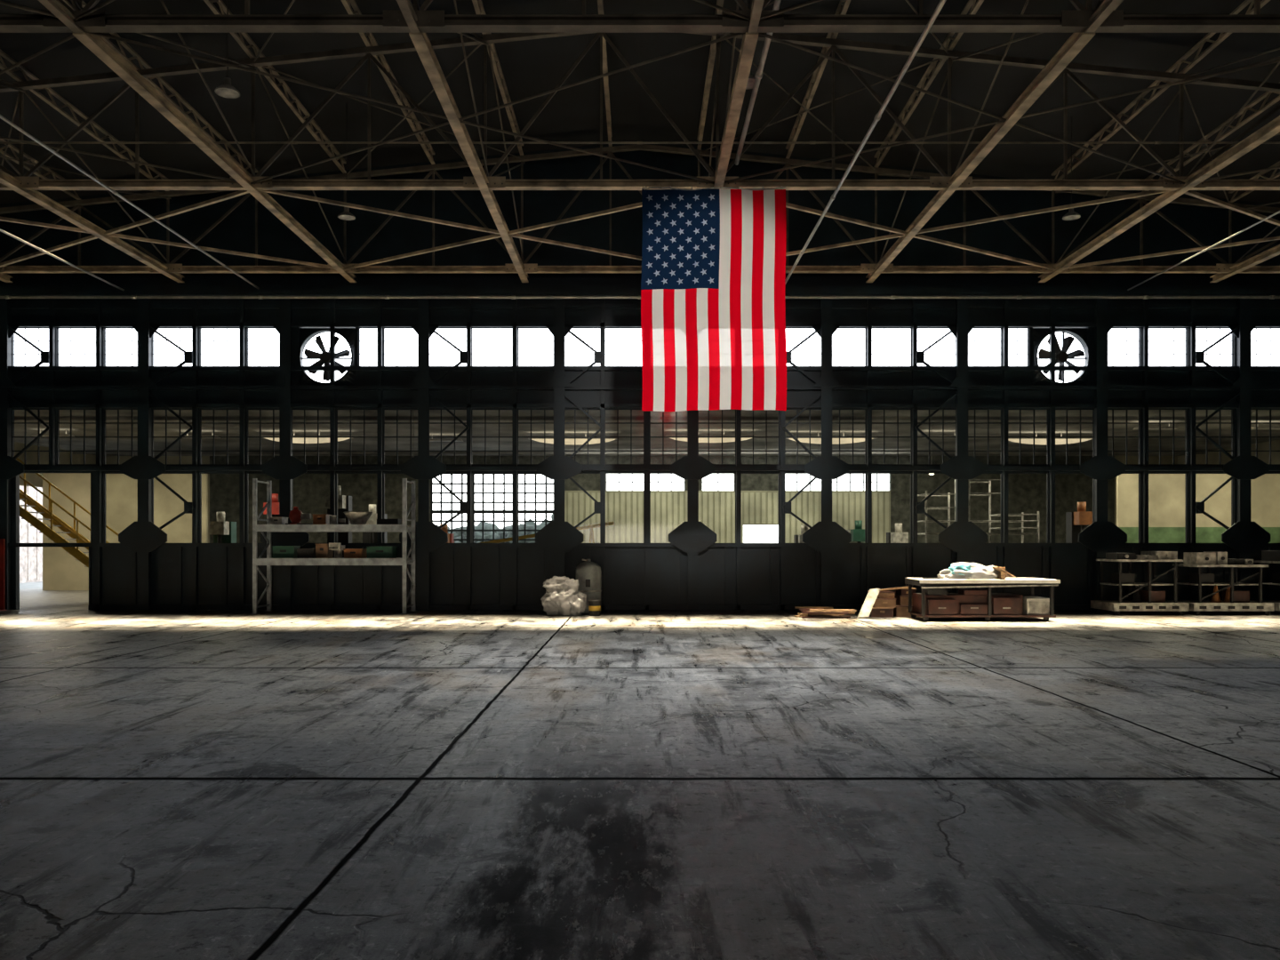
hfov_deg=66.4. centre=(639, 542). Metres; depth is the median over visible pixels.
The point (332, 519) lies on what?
paint can
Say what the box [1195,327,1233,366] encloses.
window
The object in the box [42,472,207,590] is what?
wall
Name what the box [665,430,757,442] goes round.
ceiling light fixture
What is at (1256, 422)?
window
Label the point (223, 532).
machine
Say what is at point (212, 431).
ceiling light fixture
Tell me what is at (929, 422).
window
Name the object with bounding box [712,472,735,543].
window
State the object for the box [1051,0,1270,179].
lattice purlin
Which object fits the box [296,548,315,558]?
toolbox
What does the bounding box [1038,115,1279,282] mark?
tie beam
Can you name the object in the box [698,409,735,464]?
window
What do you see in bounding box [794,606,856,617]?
scraps
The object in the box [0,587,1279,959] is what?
floor
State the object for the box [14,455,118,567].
staircase
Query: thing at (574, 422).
window
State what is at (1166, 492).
wall
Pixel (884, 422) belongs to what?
window
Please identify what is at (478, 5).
lattice purlin
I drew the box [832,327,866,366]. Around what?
window
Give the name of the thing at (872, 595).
panel
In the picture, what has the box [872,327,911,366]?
window
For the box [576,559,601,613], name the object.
tank
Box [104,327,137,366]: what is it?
window
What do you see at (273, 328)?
window
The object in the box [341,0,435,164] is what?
lattice purlin
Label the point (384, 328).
window
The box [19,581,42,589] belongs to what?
ground
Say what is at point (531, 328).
window
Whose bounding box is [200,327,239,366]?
window
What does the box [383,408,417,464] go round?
window
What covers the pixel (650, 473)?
window
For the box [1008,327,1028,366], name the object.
window
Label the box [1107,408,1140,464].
window
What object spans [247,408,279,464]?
window
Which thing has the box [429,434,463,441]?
ceiling light fixture
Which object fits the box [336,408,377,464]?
window
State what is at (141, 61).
lattice purlin
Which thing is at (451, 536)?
machine
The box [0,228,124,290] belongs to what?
conduit pipe
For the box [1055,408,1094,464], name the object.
window
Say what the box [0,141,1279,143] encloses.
pipe
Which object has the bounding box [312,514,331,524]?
box
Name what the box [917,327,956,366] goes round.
window
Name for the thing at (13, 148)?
lattice purlin
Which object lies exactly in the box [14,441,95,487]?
wall
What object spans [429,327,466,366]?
window
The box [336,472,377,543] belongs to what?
window
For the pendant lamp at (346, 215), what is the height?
2.398 m
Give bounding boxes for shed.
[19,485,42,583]
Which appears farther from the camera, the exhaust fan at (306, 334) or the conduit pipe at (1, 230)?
the exhaust fan at (306, 334)
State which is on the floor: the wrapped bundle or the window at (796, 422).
the wrapped bundle
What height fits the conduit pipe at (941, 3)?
0.080 m
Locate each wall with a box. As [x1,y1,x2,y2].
[0,144,1279,610]
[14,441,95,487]
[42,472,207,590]
[105,456,1177,543]
[1116,473,1279,543]
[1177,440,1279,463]
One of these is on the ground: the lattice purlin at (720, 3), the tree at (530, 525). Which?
the tree at (530, 525)
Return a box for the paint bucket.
[588,600,600,615]
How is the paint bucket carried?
on the floor
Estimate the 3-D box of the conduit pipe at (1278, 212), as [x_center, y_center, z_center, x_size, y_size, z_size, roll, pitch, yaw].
[11.900,-6.150,12.425,0.048,0.048,22.850,0,0,0]
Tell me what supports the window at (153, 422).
in the wall at (142, 572)
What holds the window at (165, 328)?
in the wall at (142, 572)
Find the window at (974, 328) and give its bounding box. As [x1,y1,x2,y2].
[968,327,1001,366]
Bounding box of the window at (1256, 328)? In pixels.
[1250,327,1279,366]
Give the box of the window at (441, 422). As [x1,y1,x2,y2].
[429,408,466,464]
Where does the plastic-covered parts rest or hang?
on the workbench
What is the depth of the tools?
20.78 m
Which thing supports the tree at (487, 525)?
on the ground
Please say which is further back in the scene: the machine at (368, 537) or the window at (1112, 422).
the machine at (368, 537)
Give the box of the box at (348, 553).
[343,548,367,558]
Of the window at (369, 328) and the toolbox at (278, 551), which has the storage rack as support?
the toolbox at (278, 551)
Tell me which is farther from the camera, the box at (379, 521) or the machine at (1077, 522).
the machine at (1077, 522)
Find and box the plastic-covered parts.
[936,561,1015,579]
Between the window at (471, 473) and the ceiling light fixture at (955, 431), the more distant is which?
the ceiling light fixture at (955, 431)
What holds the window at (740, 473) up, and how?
in the wall at (142, 572)
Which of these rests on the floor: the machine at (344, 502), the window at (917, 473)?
the machine at (344, 502)
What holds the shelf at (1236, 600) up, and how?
on the floor
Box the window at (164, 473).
[152,472,191,523]
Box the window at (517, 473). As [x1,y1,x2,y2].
[517,472,538,543]
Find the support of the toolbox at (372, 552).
on the storage rack
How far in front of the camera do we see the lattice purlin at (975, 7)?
19.29 m
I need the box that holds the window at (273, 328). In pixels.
[247,327,279,366]
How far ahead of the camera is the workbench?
20.58 m
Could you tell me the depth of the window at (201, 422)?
24.25 m
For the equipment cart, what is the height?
1.518 m
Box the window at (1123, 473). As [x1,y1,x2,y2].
[1122,472,1140,543]
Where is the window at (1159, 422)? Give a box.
[1148,408,1187,464]
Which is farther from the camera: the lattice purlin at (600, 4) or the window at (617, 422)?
the window at (617, 422)
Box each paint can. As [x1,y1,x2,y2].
[328,515,336,524]
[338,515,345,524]
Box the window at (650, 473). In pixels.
[649,472,671,543]
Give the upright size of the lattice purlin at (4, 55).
0.280 m
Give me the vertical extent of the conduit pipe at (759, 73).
0.107 m
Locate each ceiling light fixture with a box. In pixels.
[31,429,74,436]
[182,431,220,438]
[261,431,352,443]
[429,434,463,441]
[528,437,616,444]
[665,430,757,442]
[785,432,877,444]
[922,431,955,438]
[1008,437,1092,444]
[1133,421,1178,429]
[1250,426,1279,429]
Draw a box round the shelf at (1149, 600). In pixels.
[1090,551,1188,615]
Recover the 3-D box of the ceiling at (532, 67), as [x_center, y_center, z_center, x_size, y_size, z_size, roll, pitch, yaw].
[0.000,-8.980,6.070,44.400,2.500,36.540,0,0,0]
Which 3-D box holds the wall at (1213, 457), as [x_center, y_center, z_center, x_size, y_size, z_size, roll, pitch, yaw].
[22.100,-3.080,14.100,0.200,9.500,52.200,0,0,0]
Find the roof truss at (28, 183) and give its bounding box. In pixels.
[0,32,1279,190]
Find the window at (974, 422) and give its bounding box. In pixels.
[968,408,1001,464]
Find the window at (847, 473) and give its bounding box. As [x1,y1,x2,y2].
[847,472,866,543]
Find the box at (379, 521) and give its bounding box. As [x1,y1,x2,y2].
[376,519,401,524]
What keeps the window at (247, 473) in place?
in the wall at (142, 572)
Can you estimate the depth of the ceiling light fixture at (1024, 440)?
31.28 m
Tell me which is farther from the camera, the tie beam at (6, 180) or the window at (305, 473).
the window at (305, 473)
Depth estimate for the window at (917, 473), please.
24.25 m
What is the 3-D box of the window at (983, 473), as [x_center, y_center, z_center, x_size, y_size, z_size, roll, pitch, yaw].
[8.470,-0.836,24.265,1.012,1.760,0.050,0,0,0]
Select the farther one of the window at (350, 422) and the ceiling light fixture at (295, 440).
the ceiling light fixture at (295, 440)
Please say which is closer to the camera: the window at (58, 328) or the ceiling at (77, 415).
the window at (58, 328)
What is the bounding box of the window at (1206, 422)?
[1195,408,1233,464]
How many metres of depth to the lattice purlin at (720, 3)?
20.00 m
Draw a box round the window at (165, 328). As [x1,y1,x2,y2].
[152,327,191,366]
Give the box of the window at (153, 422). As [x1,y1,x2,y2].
[152,408,191,464]
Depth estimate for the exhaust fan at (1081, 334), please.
24.15 m
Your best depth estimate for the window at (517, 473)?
24.24 m
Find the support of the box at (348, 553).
in the storage rack
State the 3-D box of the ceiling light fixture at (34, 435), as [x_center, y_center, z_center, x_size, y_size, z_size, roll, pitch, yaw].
[-18.360,-3.420,30.600,1.200,0.220,0.300,0,0,0]
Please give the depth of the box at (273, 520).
23.00 m
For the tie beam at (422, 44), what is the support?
attached to the roof truss at (28, 183)
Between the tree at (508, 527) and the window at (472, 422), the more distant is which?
the tree at (508, 527)
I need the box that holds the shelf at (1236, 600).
[1167,552,1274,615]
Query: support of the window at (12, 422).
in the wall at (142, 572)
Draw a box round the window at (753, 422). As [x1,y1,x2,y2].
[740,409,779,464]
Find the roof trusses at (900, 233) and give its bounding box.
[0,0,1279,270]
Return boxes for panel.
[857,588,879,618]
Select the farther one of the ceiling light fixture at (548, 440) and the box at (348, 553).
the ceiling light fixture at (548, 440)
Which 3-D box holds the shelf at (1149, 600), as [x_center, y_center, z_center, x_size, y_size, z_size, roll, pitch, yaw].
[11.636,0.939,22.822,1.703,1.461,1.156,0,0,0]
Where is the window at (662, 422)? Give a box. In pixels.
[649,410,687,464]
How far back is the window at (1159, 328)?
24.25 m
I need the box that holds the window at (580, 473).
[579,472,600,543]
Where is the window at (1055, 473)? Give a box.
[1055,472,1094,522]
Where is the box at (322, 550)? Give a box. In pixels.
[315,544,333,558]
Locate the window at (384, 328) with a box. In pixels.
[383,327,417,366]
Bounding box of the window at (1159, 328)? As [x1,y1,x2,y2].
[1148,327,1187,366]
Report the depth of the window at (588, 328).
24.24 m
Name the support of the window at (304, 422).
in the wall at (142, 572)
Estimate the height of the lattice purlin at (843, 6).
0.280 m
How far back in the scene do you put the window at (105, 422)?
24.25 m
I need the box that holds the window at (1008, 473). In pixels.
[1008,472,1047,543]
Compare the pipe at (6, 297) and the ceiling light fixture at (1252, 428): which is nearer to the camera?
the pipe at (6, 297)
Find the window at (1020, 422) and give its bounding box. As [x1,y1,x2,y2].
[1008,408,1047,464]
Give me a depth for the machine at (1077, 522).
30.00 m
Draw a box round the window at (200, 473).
[200,472,239,543]
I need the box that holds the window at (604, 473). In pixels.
[604,472,644,543]
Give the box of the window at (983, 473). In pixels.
[983,472,1001,543]
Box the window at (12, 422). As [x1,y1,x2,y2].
[11,408,48,464]
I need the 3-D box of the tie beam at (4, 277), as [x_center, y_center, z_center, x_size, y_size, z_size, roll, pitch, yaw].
[-15.400,-6.410,5.950,0.160,0.150,35.860,0,0,0]
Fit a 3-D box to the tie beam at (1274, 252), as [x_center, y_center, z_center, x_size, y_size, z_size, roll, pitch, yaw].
[14.000,-6.410,5.950,0.160,0.150,35.860,0,0,0]
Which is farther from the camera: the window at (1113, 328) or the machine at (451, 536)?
the machine at (451, 536)
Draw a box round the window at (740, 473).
[740,472,779,543]
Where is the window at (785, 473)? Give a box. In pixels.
[784,472,806,543]
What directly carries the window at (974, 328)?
in the wall at (142, 572)
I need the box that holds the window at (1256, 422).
[1250,408,1279,464]
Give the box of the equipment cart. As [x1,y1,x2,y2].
[1249,550,1279,612]
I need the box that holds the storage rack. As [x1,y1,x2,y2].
[249,478,416,614]
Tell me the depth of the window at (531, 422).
24.24 m
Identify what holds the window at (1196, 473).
in the wall at (142, 572)
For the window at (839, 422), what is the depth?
24.24 m
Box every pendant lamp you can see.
[214,0,239,98]
[337,207,355,220]
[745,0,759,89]
[1062,116,1080,220]
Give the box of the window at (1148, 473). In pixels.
[1148,472,1187,543]
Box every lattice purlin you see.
[0,49,169,191]
[0,138,80,199]
[62,0,257,176]
[203,0,346,173]
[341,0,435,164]
[472,0,523,155]
[597,0,612,146]
[696,0,723,149]
[785,0,850,158]
[874,0,983,167]
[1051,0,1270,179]
[1141,82,1279,191]
[1228,160,1279,202]
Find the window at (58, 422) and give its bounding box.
[56,408,95,464]
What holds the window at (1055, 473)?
in the wall at (142, 572)
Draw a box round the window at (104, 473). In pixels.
[104,472,122,543]
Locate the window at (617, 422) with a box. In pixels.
[604,408,644,464]
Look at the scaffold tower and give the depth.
28.99 m
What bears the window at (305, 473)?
in the wall at (142, 572)
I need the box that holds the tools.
[922,574,944,579]
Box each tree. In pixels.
[438,525,458,537]
[454,521,507,543]
[501,524,519,532]
[504,518,549,543]
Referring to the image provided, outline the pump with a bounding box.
[285,506,312,524]
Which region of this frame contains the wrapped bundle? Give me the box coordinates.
[540,576,587,615]
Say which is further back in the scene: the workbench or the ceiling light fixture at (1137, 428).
the ceiling light fixture at (1137, 428)
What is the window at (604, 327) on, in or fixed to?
in the wall at (142, 572)
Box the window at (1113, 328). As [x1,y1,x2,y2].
[1107,327,1140,366]
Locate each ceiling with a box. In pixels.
[0,0,1279,204]
[14,409,1279,455]
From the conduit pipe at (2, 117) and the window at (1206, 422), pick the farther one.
the window at (1206, 422)
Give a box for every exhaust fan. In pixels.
[297,328,355,385]
[1032,328,1090,385]
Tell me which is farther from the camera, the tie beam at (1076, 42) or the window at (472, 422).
the window at (472, 422)
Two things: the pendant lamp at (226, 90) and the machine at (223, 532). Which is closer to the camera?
the pendant lamp at (226, 90)
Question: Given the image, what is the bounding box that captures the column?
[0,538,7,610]
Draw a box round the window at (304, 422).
[291,408,329,464]
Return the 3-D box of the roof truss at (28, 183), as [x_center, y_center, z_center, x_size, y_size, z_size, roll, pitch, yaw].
[0.000,-7.905,17.688,43.810,3.050,0.205,0,0,0]
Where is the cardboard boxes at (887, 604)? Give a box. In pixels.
[867,586,919,617]
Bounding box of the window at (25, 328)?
[11,327,48,366]
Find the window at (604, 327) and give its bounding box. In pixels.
[604,327,641,366]
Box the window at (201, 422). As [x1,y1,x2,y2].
[200,408,239,464]
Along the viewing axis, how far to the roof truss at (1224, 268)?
23.18 m
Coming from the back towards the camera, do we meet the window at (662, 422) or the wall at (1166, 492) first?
the wall at (1166, 492)
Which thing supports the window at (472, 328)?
in the wall at (142, 572)
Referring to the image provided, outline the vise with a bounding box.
[328,543,344,558]
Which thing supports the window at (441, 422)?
in the wall at (142, 572)
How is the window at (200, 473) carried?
in the wall at (142, 572)
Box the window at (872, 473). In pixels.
[872,472,911,543]
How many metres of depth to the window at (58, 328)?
24.25 m
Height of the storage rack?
3.162 m
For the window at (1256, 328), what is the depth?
24.25 m
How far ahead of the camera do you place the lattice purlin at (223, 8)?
19.26 m
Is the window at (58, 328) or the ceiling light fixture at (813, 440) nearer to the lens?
the window at (58, 328)
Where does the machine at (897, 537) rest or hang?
on the floor
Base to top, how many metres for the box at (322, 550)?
0.340 m
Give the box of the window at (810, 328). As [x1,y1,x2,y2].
[785,327,821,366]
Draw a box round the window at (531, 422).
[517,408,553,464]
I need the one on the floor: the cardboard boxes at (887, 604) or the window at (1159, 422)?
the cardboard boxes at (887, 604)
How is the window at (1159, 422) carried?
in the wall at (142, 572)
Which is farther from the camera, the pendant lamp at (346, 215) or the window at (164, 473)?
the window at (164, 473)
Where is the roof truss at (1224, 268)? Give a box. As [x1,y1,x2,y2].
[0,144,1279,272]
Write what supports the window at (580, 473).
in the wall at (142, 572)
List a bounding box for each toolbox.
[272,545,300,558]
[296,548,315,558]
[366,546,397,558]
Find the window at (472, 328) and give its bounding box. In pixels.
[471,327,512,366]
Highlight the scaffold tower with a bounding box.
[917,479,1039,543]
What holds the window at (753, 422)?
in the wall at (142, 572)
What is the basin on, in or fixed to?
in the storage rack
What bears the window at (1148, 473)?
in the wall at (142, 572)
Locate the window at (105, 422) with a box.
[104,408,137,464]
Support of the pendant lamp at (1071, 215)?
hanging from the ceiling at (532, 67)
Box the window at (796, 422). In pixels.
[784,408,821,464]
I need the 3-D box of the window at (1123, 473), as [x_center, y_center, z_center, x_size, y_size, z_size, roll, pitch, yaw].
[11.902,-0.836,24.265,1.012,1.760,0.050,0,0,0]
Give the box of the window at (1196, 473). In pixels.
[1195,472,1233,525]
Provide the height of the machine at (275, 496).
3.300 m
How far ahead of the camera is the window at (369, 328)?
24.25 m
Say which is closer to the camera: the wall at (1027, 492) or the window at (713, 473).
the window at (713, 473)
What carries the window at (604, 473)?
in the wall at (142, 572)
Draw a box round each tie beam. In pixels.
[0,168,184,282]
[0,272,12,282]
[38,0,356,282]
[396,0,528,282]
[713,0,764,189]
[865,0,1122,282]
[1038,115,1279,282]
[1209,244,1279,282]
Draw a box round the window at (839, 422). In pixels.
[832,408,866,464]
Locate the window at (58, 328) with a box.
[56,327,95,366]
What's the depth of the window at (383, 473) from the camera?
24.24 m
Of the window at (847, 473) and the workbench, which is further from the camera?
the window at (847, 473)
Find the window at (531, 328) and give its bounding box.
[517,327,553,366]
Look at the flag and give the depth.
17.46 m
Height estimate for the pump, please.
0.430 m
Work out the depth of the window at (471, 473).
24.24 m
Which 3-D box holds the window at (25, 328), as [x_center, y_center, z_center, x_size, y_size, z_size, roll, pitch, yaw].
[-15.081,-4.829,24.265,0.990,0.990,0.050,0,0,0]
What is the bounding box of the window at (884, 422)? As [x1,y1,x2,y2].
[872,408,911,464]
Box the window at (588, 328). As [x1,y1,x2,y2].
[564,327,600,366]
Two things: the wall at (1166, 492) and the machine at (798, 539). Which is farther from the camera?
the wall at (1166, 492)
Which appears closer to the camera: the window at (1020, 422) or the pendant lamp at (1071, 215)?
the pendant lamp at (1071, 215)
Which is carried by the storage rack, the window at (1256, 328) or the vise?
the vise
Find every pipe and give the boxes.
[0,114,259,289]
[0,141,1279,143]
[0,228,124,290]
[0,295,1279,299]
[734,0,781,165]
[785,0,946,283]
[1127,210,1279,290]
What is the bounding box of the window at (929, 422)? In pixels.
[917,408,956,464]
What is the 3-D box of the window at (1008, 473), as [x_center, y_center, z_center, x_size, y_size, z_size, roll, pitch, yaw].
[9.603,-0.836,24.265,1.034,1.760,0.050,0,0,0]
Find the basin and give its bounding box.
[343,511,373,524]
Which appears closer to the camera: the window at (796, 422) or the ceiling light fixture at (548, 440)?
the window at (796, 422)
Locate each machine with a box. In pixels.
[208,512,236,543]
[263,493,279,524]
[325,485,351,543]
[362,504,387,543]
[440,524,454,543]
[794,524,808,543]
[846,520,864,543]
[886,523,908,543]
[1065,502,1092,543]
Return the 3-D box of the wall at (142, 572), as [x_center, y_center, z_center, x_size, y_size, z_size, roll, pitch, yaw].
[0.000,-4.180,24.120,44.000,11.700,0.440,0,0,0]
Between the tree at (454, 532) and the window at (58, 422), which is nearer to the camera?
the window at (58, 422)
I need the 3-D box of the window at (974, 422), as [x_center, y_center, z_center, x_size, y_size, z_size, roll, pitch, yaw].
[8.470,-2.607,24.265,1.012,1.386,0.050,0,0,0]
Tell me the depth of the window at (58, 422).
24.25 m
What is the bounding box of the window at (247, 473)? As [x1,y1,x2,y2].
[247,472,264,543]
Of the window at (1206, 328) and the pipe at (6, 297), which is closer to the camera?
the pipe at (6, 297)
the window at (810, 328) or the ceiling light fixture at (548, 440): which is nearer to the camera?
the window at (810, 328)
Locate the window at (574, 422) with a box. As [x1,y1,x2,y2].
[564,408,600,464]
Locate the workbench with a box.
[904,577,1060,621]
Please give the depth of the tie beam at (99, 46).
14.84 m
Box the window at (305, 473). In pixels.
[291,472,329,510]
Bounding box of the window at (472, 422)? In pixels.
[471,408,512,464]
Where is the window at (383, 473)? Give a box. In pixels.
[383,472,403,543]
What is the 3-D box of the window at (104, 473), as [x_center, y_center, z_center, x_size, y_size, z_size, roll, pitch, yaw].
[-12.771,-0.836,24.265,1.034,1.760,0.050,0,0,0]
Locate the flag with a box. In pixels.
[640,185,786,411]
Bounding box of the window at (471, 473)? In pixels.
[471,472,512,543]
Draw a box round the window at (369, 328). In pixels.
[359,327,377,366]
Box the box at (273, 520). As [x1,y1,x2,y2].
[269,517,288,524]
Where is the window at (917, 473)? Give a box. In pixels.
[917,472,956,521]

